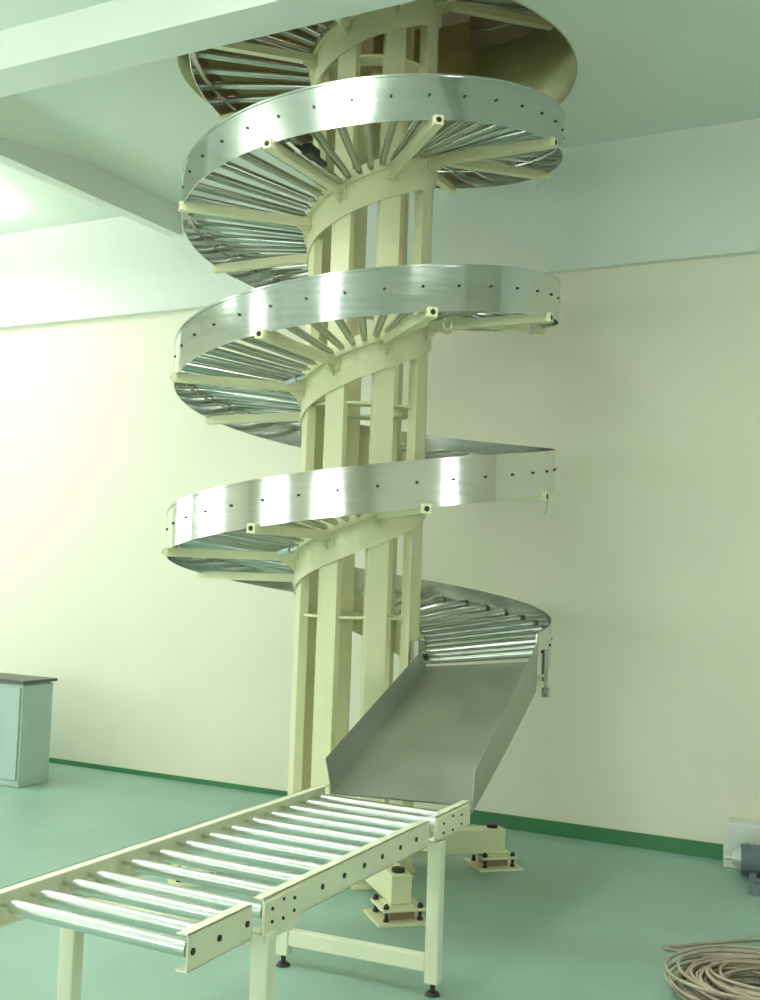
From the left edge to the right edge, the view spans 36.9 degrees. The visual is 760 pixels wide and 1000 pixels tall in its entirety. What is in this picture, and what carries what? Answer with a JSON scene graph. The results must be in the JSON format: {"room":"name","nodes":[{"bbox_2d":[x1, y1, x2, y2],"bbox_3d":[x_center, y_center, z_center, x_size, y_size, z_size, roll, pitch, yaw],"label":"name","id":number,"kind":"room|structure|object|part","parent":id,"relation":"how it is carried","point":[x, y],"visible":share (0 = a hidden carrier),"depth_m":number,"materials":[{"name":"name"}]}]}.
{"room":"distribution center","nodes":[
{"label":"distribution center","id":0,"kind":"room"},
{"bbox_2d":[0,253,759,843],"bbox_3d":[0.639,-0.081,7.530,13.400,4.310,0.200,0,-4,28],"label":"wall","id":1,"kind":"structure","parent":0,"point":[643,558],"depth_m":7.27,"materials":[{"name":"beige paint"}]},
{"bbox_2d":[0,118,759,328],"bbox_3d":[0.638,-1.844,7.532,13.000,0.795,0.062,0,-4,28],"label":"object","id":2,"kind":"structure","parent":1,"relation":"attached to","point":[693,193],"depth_m":7.34,"materials":[{"name":"white paint"}]},
{"bbox_2d":[49,757,722,859],"bbox_3d":[0.515,2.017,7.293,13.000,0.085,0.018,0,-4,28],"label":"baseboard","id":3,"kind":"structure","parent":1,"relation":"attached to","point":[534,825],"depth_m":6.97,"materials":[{"name":"green paint"}]},
{"bbox_2d":[0,762,759,999],"bbox_3d":[-2.155,1.736,2.324,13.400,0.200,11.710,0,-4,28],"label":"floor","id":4,"kind":"structure","parent":0,"point":[581,919],"depth_m":5.24,"materials":[{"name":"green paint"}]},
{"bbox_2d":[0,673,57,787],"bbox_3d":[-2.875,1.639,8.274,1.040,0.737,0.351,0,-4,28],"label":"storage cabinet","id":5,"kind":"object","parent":4,"relation":"on","point":[25,700],"visible":1,"depth_m":7.99,"materials":[{"name":"grey metal"}]},
{"bbox_3d":[-2.725,1.629,8.032,0.477,0.635,0.016,0,-4,28],"label":"door","id":6,"kind":"part","parent":5,"relation":"part of","materials":[{"name":"grey metal"}]},
{"bbox_3d":[-2.858,1.288,8.307,1.040,0.032,0.330,0,-4,28],"label":"panel","id":7,"kind":"part","parent":5,"relation":"part of","materials":[{"name":"grey metal"}]},
{"bbox_2d":[0,783,470,999],"bbox_3d":[-0.393,1.460,3.751,0.717,0.662,2.088,0,-4,25],"label":"conveyor","id":8,"kind":"object","parent":4,"relation":"on","point":[335,843],"visible":1,"depth_m":3.52,"materials":[{"name":"beige metal"}]},
{"bbox_3d":[-1.006,1.112,3.147,0.038,0.092,0.430,0,-4,25],"label":"rail","id":9,"kind":"part","parent":8,"relation":"part of","materials":[{"name":"beige metal"}]},
{"bbox_3d":[-0.923,1.442,3.386,0.054,0.523,0.050,0,-4,25],"label":"leg","id":10,"kind":"part","parent":8,"relation":"part of","materials":[{"name":"beige metal"}]},
{"bbox_3d":[-0.653,1.176,3.913,0.038,0.092,1.259,0,-4,25],"label":"rail","id":11,"kind":"part","parent":8,"relation":"part of","materials":[{"name":"beige metal"}]},
{"bbox_3d":[-0.419,1.117,2.915,0.038,0.092,0.301,0,-4,25],"label":"rail","id":12,"kind":"part","parent":8,"relation":"part of","materials":[{"name":"beige metal"}]},
{"bbox_3d":[-0.327,1.444,3.111,0.054,0.523,0.050,0,-4,25],"label":"leg","id":13,"kind":"part","parent":8,"relation":"part of","materials":[{"name":"beige metal"}]},
{"bbox_3d":[-0.274,1.158,3.188,0.005,0.107,0.208,0,-4,25],"label":"joint plate","id":14,"kind":"part","parent":8,"relation":"part of","materials":[{"name":"beige metal"}]},
{"bbox_3d":[-0.373,1.537,4.530,0.054,0.523,0.050,0,-4,25],"label":"leg","id":15,"kind":"part","parent":8,"relation":"part of","materials":[{"name":"beige metal"}]},
{"bbox_3d":[-0.307,1.238,4.663,0.038,0.092,0.396,0,-4,25],"label":"rail","id":16,"kind":"part","parent":8,"relation":"part of","materials":[{"name":"beige metal"}]},
{"bbox_3d":[-0.083,1.177,3.644,0.038,0.092,1.190,0,-4,25],"label":"rail","id":17,"kind":"part","parent":8,"relation":"part of","materials":[{"name":"beige metal"}]},
{"bbox_3d":[0.205,1.539,4.263,0.054,0.523,0.050,0,-4,25],"label":"leg","id":18,"kind":"part","parent":8,"relation":"part of","materials":[{"name":"beige metal"}]},
{"bbox_3d":[0.271,1.241,4.410,0.038,0.092,0.372,0,-4,25],"label":"rail","id":19,"kind":"part","parent":8,"relation":"part of","materials":[{"name":"beige metal"}]},
{"bbox_3d":[0.277,1.242,4.381,0.005,0.077,0.315,0,-4,25],"label":"joint plate","id":20,"kind":"part","parent":8,"relation":"part of","materials":[{"name":"beige metal"}]},
{"bbox_2d":[162,0,564,927],"bbox_3d":[-0.040,-0.821,6.101,2.174,5.548,2.134,0,-4,28],"label":"conveyor","id":21,"kind":"object","parent":4,"relation":"on","point":[430,734],"visible":0.92,"depth_m":5.78,"materials":[{"name":"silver metal"}]},
{"bbox_3d":[-0.940,1.877,5.722,0.250,0.055,0.250,3,-4,-17],"label":"floor plate","id":22,"kind":"part","parent":21,"relation":"part of","materials":[{"name":"beige metal"}]},
{"bbox_3d":[-0.966,0.239,6.176,0.316,0.443,1.446,2,-4,7],"label":"guard panel","id":23,"kind":"part","parent":21,"relation":"part of","materials":[{"name":"silver metal"}]},
{"bbox_3d":[-0.935,-0.651,6.236,0.316,0.443,1.446,2,-4,7],"label":"guard panel","id":24,"kind":"part","parent":21,"relation":"part of","materials":[{"name":"silver metal"}]},
{"bbox_3d":[-0.874,-2.432,6.355,0.316,0.443,1.446,2,-4,7],"label":"guard panel","id":25,"kind":"part","parent":21,"relation":"part of","materials":[{"name":"silver metal"}]},
{"bbox_3d":[-0.905,-1.542,6.295,0.316,0.443,1.446,2,-4,7],"label":"guard panel","id":26,"kind":"part","parent":21,"relation":"part of","materials":[{"name":"silver metal"}]},
{"bbox_3d":[-0.631,-2.220,6.561,0.700,0.105,0.070,0,-4,28],"label":"support arm","id":27,"kind":"part","parent":21,"relation":"part of","materials":[{"name":"beige metal"}]},
{"bbox_3d":[-0.767,0.303,5.865,0.700,0.105,0.070,3,-4,-17],"label":"support arm","id":28,"kind":"part","parent":21,"relation":"part of","materials":[{"name":"metal"}]},
{"bbox_3d":[-0.736,-0.587,5.924,0.700,0.105,0.070,3,-4,-17],"label":"support arm","id":29,"kind":"part","parent":21,"relation":"part of","materials":[{"name":"beige metal"}]},
{"bbox_3d":[-0.705,-1.478,5.984,0.700,0.105,0.070,3,-4,-17],"label":"support arm","id":30,"kind":"part","parent":21,"relation":"part of","materials":[{"name":"beige metal"}]},
{"bbox_3d":[-0.723,0.451,6.382,0.700,0.105,0.070,0,-4,28],"label":"support arm","id":31,"kind":"part","parent":21,"relation":"part of","materials":[{"name":"beige metal"}]},
{"bbox_3d":[-0.692,-0.439,6.442,0.700,0.105,0.070,0,-4,28],"label":"support arm","id":32,"kind":"part","parent":21,"relation":"part of","materials":[{"name":"beige metal"}]},
{"bbox_3d":[-0.661,-1.330,6.501,0.700,0.105,0.070,0,-4,28],"label":"support arm","id":33,"kind":"part","parent":21,"relation":"part of","materials":[{"name":"beige metal"}]},
{"bbox_3d":[-0.674,-2.368,6.043,0.700,0.105,0.070,3,-4,-17],"label":"support arm","id":34,"kind":"part","parent":21,"relation":"part of","materials":[{"name":"beige metal"}]},
{"bbox_3d":[-0.425,0.176,5.466,0.070,0.105,0.700,0,-4,28],"label":"support arm","id":35,"kind":"part","parent":21,"relation":"part of","materials":[{"name":"beige metal"}]},
{"bbox_3d":[-0.394,-0.714,5.526,0.070,0.105,0.700,0,-4,28],"label":"support arm","id":36,"kind":"part","parent":21,"relation":"part of","materials":[{"name":"beige metal"}]},
{"bbox_3d":[-0.363,-1.605,5.585,0.070,0.105,0.700,0,-4,28],"label":"support arm","id":37,"kind":"part","parent":21,"relation":"part of","materials":[{"name":"beige metal"}]},
{"bbox_3d":[-0.366,-0.837,6.054,0.065,5.550,0.150,3,-4,-17],"label":"post","id":38,"kind":"part","parent":21,"relation":"part of","materials":[{"name":"beige metal"}]},
{"bbox_3d":[-0.345,-0.820,6.291,0.065,5.550,0.150,0,-4,28],"label":"post","id":39,"kind":"part","parent":21,"relation":"part of","materials":[{"name":"beige metal"}]},
{"bbox_3d":[-0.213,-0.844,5.870,0.150,5.550,0.065,0,-4,28],"label":"post","id":40,"kind":"part","parent":21,"relation":"part of","materials":[{"name":"beige metal"}]},
{"bbox_3d":[-0.088,-0.251,6.108,0.744,0.905,0.744,0,-4,28],"label":"bed rail","id":41,"kind":"part","parent":21,"relation":"part of","materials":[{"name":"metal"}]},
{"bbox_3d":[-0.333,-2.495,5.645,0.070,0.105,0.700,0,-4,28],"label":"support arm","id":42,"kind":"part","parent":21,"relation":"part of","materials":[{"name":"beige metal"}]},
{"bbox_3d":[-0.199,-0.021,5.229,1.446,0.443,0.316,2,-4,7],"label":"guard panel","id":43,"kind":"part","parent":21,"relation":"part of","materials":[{"name":"silver metal"}]},
{"bbox_3d":[-0.168,-0.912,5.289,1.446,0.443,0.316,2,-4,7],"label":"guard panel","id":44,"kind":"part","parent":21,"relation":"part of","materials":[{"name":"silver metal"}]},
{"bbox_3d":[-0.161,-0.803,6.444,0.150,5.550,0.065,3,-4,-17],"label":"post","id":45,"kind":"part","parent":21,"relation":"part of","materials":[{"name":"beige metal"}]},
{"bbox_3d":[-0.137,-1.802,5.348,1.446,0.443,0.316,2,-4,7],"label":"guard panel","id":46,"kind":"part","parent":21,"relation":"part of","materials":[{"name":"silver metal"}]},
{"bbox_3d":[-0.137,0.521,6.116,0.744,0.662,0.616,3,-4,-21],"label":"bed rail","id":47,"kind":"part","parent":21,"relation":"part of","materials":[{"name":"beige metal"}]},
{"bbox_3d":[-0.057,-1.142,6.167,0.744,0.905,0.744,0,-4,28],"label":"bed rail","id":48,"kind":"part","parent":21,"relation":"part of","materials":[{"name":"metal"}]},
{"bbox_3d":[-0.026,-2.032,6.227,0.744,0.905,0.744,0,-4,28],"label":"bed rail","id":49,"kind":"part","parent":21,"relation":"part of","materials":[{"name":"silver metal"}]},
{"bbox_3d":[-0.012,0.546,6.918,1.446,0.443,0.316,2,-4,7],"label":"guard panel","id":50,"kind":"part","parent":21,"relation":"part of","materials":[{"name":"silver metal"}]},
{"bbox_3d":[0.025,-0.837,5.848,0.150,5.550,0.065,3,-4,-17],"label":"post","id":51,"kind":"part","parent":21,"relation":"part of","materials":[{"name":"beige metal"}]},
{"bbox_3d":[0.019,-0.345,6.977,1.446,0.443,0.316,2,-4,7],"label":"guard panel","id":52,"kind":"part","parent":21,"relation":"part of","materials":[{"name":"silver metal"}]},
{"bbox_3d":[0.049,-1.235,7.037,1.446,0.443,0.316,2,-4,7],"label":"guard panel","id":53,"kind":"part","parent":21,"relation":"part of","materials":[{"name":"silver metal"}]},
{"bbox_3d":[0.080,-2.126,7.096,1.446,0.443,0.316,2,-4,7],"label":"guard panel","id":54,"kind":"part","parent":21,"relation":"part of","materials":[{"name":"metal"}]},
{"bbox_3d":[0.080,1.876,5.186,0.250,0.055,0.250,3,-4,-17],"label":"floor plate","id":55,"kind":"part","parent":21,"relation":"part of","materials":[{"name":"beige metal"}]},
{"bbox_3d":[0.077,-0.797,6.421,0.150,5.550,0.065,0,-4,28],"label":"post","id":56,"kind":"part","parent":21,"relation":"part of","materials":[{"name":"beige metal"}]},
{"bbox_3d":[0.197,-2.591,5.604,0.070,0.105,0.700,3,-4,-17],"label":"support arm","id":57,"kind":"part","parent":21,"relation":"part of","materials":[{"name":"beige metal"}]},
{"bbox_3d":[0.105,0.080,5.425,0.070,0.105,0.700,3,-4,-17],"label":"support arm","id":58,"kind":"part","parent":21,"relation":"part of","materials":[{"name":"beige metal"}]},
{"bbox_3d":[0.136,-0.810,5.485,0.070,0.105,0.700,3,-4,-17],"label":"support arm","id":59,"kind":"part","parent":21,"relation":"part of","materials":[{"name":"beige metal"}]},
{"bbox_3d":[0.167,-1.701,5.544,0.070,0.105,0.700,3,-4,-17],"label":"support arm","id":60,"kind":"part","parent":21,"relation":"part of","materials":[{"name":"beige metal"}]},
{"bbox_3d":[0.208,-0.820,6.000,0.065,5.550,0.150,0,-4,28],"label":"post","id":61,"kind":"part","parent":21,"relation":"part of","materials":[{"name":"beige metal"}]},
{"bbox_3d":[0.230,-0.804,6.238,0.065,5.550,0.150,3,-4,-17],"label":"post","id":62,"kind":"part","parent":21,"relation":"part of","materials":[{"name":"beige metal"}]},
{"bbox_3d":[0.607,-2.666,5.948,0.700,0.105,0.070,0,-4,28],"label":"support arm","id":63,"kind":"part","parent":21,"relation":"part of","materials":[{"name":"beige metal"}]},
{"bbox_3d":[0.262,-1.056,6.774,0.070,0.105,0.700,0,-4,28],"label":"support arm","id":64,"kind":"part","parent":21,"relation":"part of","materials":[{"name":"beige metal"}]},
{"bbox_3d":[0.293,-1.946,6.834,0.070,0.105,0.700,0,-4,28],"label":"support arm","id":65,"kind":"part","parent":21,"relation":"part of","materials":[{"name":"beige metal"}]},
{"bbox_3d":[0.484,0.896,5.710,0.700,0.105,0.070,0,-4,28],"label":"support arm","id":66,"kind":"part","parent":21,"relation":"part of","materials":[{"name":"metal"}]},
{"bbox_3d":[0.545,-0.885,5.829,0.700,0.105,0.070,0,-4,28],"label":"support arm","id":67,"kind":"part","parent":21,"relation":"part of","materials":[{"name":"beige metal"}]},
{"bbox_3d":[0.686,-2.916,7.031,0.329,0.265,0.034,-2,-5,42],"label":"guard panel","id":68,"kind":"part","parent":21,"relation":"part of","materials":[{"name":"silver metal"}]},
{"bbox_3d":[0.597,-0.960,6.361,0.700,0.105,0.070,3,-4,-17],"label":"support arm","id":69,"kind":"part","parent":21,"relation":"part of","materials":[{"name":"beige metal"}]},
{"bbox_3d":[0.576,-1.776,5.888,0.700,0.105,0.070,0,-4,28],"label":"support arm","id":70,"kind":"part","parent":21,"relation":"part of","materials":[{"name":"beige metal"}]},
{"bbox_3d":[0.615,1.963,6.203,0.250,0.055,0.250,3,-4,-17],"label":"floor plate","id":71,"kind":"part","parent":21,"relation":"part of","materials":[{"name":"beige metal"}]},
{"bbox_3d":[0.627,-1.850,6.420,0.700,0.105,0.070,3,-4,-17],"label":"support arm","id":72,"kind":"part","parent":21,"relation":"part of","materials":[{"name":"beige metal"}]},
{"bbox_3d":[0.658,-2.741,6.480,0.700,0.105,0.070,3,-4,-17],"label":"support arm","id":73,"kind":"part","parent":21,"relation":"part of","materials":[{"name":"beige metal"}]},
{"bbox_3d":[0.804,0.717,6.109,0.196,0.389,1.151,2,-4,-4],"label":"guard panel","id":74,"kind":"part","parent":21,"relation":"part of","materials":[{"name":"silver metal"}]},
{"bbox_3d":[0.514,0.005,5.769,0.700,0.105,0.070,0,-4,28],"label":"support arm","id":75,"kind":"part","parent":21,"relation":"part of","materials":[{"name":"beige metal"}]},
{"bbox_3d":[0.771,-0.160,6.000,0.316,0.443,1.446,2,-4,7],"label":"guard panel","id":76,"kind":"part","parent":21,"relation":"part of","materials":[{"name":"silver metal"}]},
{"bbox_3d":[0.863,-2.832,6.179,0.316,0.443,1.446,2,-4,7],"label":"guard panel","id":77,"kind":"part","parent":21,"relation":"part of","materials":[{"name":"metal"}]},
{"bbox_3d":[0.801,-1.051,6.060,0.316,0.443,1.446,2,-4,7],"label":"guard panel","id":78,"kind":"part","parent":21,"relation":"part of","materials":[{"name":"silver metal"}]},
{"bbox_3d":[0.832,-1.941,6.119,0.316,0.443,1.446,2,-4,7],"label":"guard panel","id":79,"kind":"part","parent":21,"relation":"part of","materials":[{"name":"silver metal"}]},
{"bbox_2d":[662,937,759,999],"bbox_3d":[1.595,1.856,4.521,1.009,0.106,1.276,0,-4,28],"label":"cable coil","id":80,"kind":"object","parent":4,"relation":"on","point":[737,965],"visible":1,"depth_m":4.42,"materials":[{"name":"beige plastic"}]},
{"bbox_2d":[723,817,759,868],"bbox_3d":[2.143,1.925,6.310,0.440,0.250,0.177,0,-4,28],"label":"junction box","id":81,"kind":"object","parent":4,"relation":"on","point":[737,831],"visible":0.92,"depth_m":6.31,"materials":[{"name":"white metal"}]},
{"bbox_2d":[725,843,759,881],"bbox_3d":[2.072,1.927,6.112,0.420,0.215,0.176,1,-4,16],"label":"motor","id":82,"kind":"object","parent":4,"relation":"on","point":[746,858],"visible":1,"depth_m":6.08,"materials":[{"name":"grey metal"}]},
{"bbox_3d":[2.110,1.940,6.100,0.340,0.176,0.176,1,-4,16],"label":"motor","id":83,"kind":"part","parent":82,"relation":"part of","materials":[{"name":"grey plastic"}]},
{"bbox_2d":[749,878,759,895],"bbox_3d":[1.930,1.972,5.807,0.089,0.075,0.089,0,-4,28],"label":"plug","id":84,"kind":"object","parent":4,"relation":"on","point":[754,890],"visible":1,"depth_m":5.79,"materials":[{"name":"grey plastic"}]},
{"bbox_2d":[0,0,759,234],"bbox_3d":[-1.989,-3.061,2.645,13.400,0.800,11.710,0,-4,28],"label":"ceiling","id":85,"kind":"structure","parent":0,"point":[646,67],"depth_m":6.56,"materials":[{"name":"paint"}]},
{"bbox_2d":[0,94,86,160],"bbox_3d":[-2.101,-2.264,7.051,0.510,0.210,1.375,0,-4,28],"label":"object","id":86,"kind":"structure","parent":85,"relation":"attached to","point":[19,123],"depth_m":7.11,"materials":[{"name":"white paint"}]},
{"bbox_2d":[0,138,181,236],"bbox_3d":[-4.216,-2.550,3.769,0.110,0.222,11.260,0,-4,28],"label":"beam","id":87,"kind":"structure","parent":85,"relation":"attached to","point":[83,179],"depth_m":7.86,"materials":[{"name":"white paint"}]},
{"bbox_2d":[0,0,416,96],"bbox_3d":[-0.561,-2.328,5.301,13.000,0.210,0.255,0,-4,28],"label":"cross beam","id":88,"kind":"structure","parent":85,"relation":"attached to","point":[114,35],"depth_m":5.55,"materials":[{"name":"white paint"}]},
{"bbox_2d":[177,0,577,139],"bbox_3d":[-0.003,-2.744,6.332,2.189,0.803,2.189,0,-4,28],"label":"ceiling opening","id":89,"kind":"structure","parent":85,"relation":"in","point":[544,61],"depth_m":7.05,"materials":[{"name":"beige paint"}]},
{"bbox_2d":[415,12,469,28],"bbox_3d":[-0.168,-4.126,6.027,5.400,1.900,4.500,0,-4,28],"label":"wall","id":90,"kind":"structure","parent":0,"point":[450,18],"depth_m":8.04,"materials":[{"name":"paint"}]}
]}

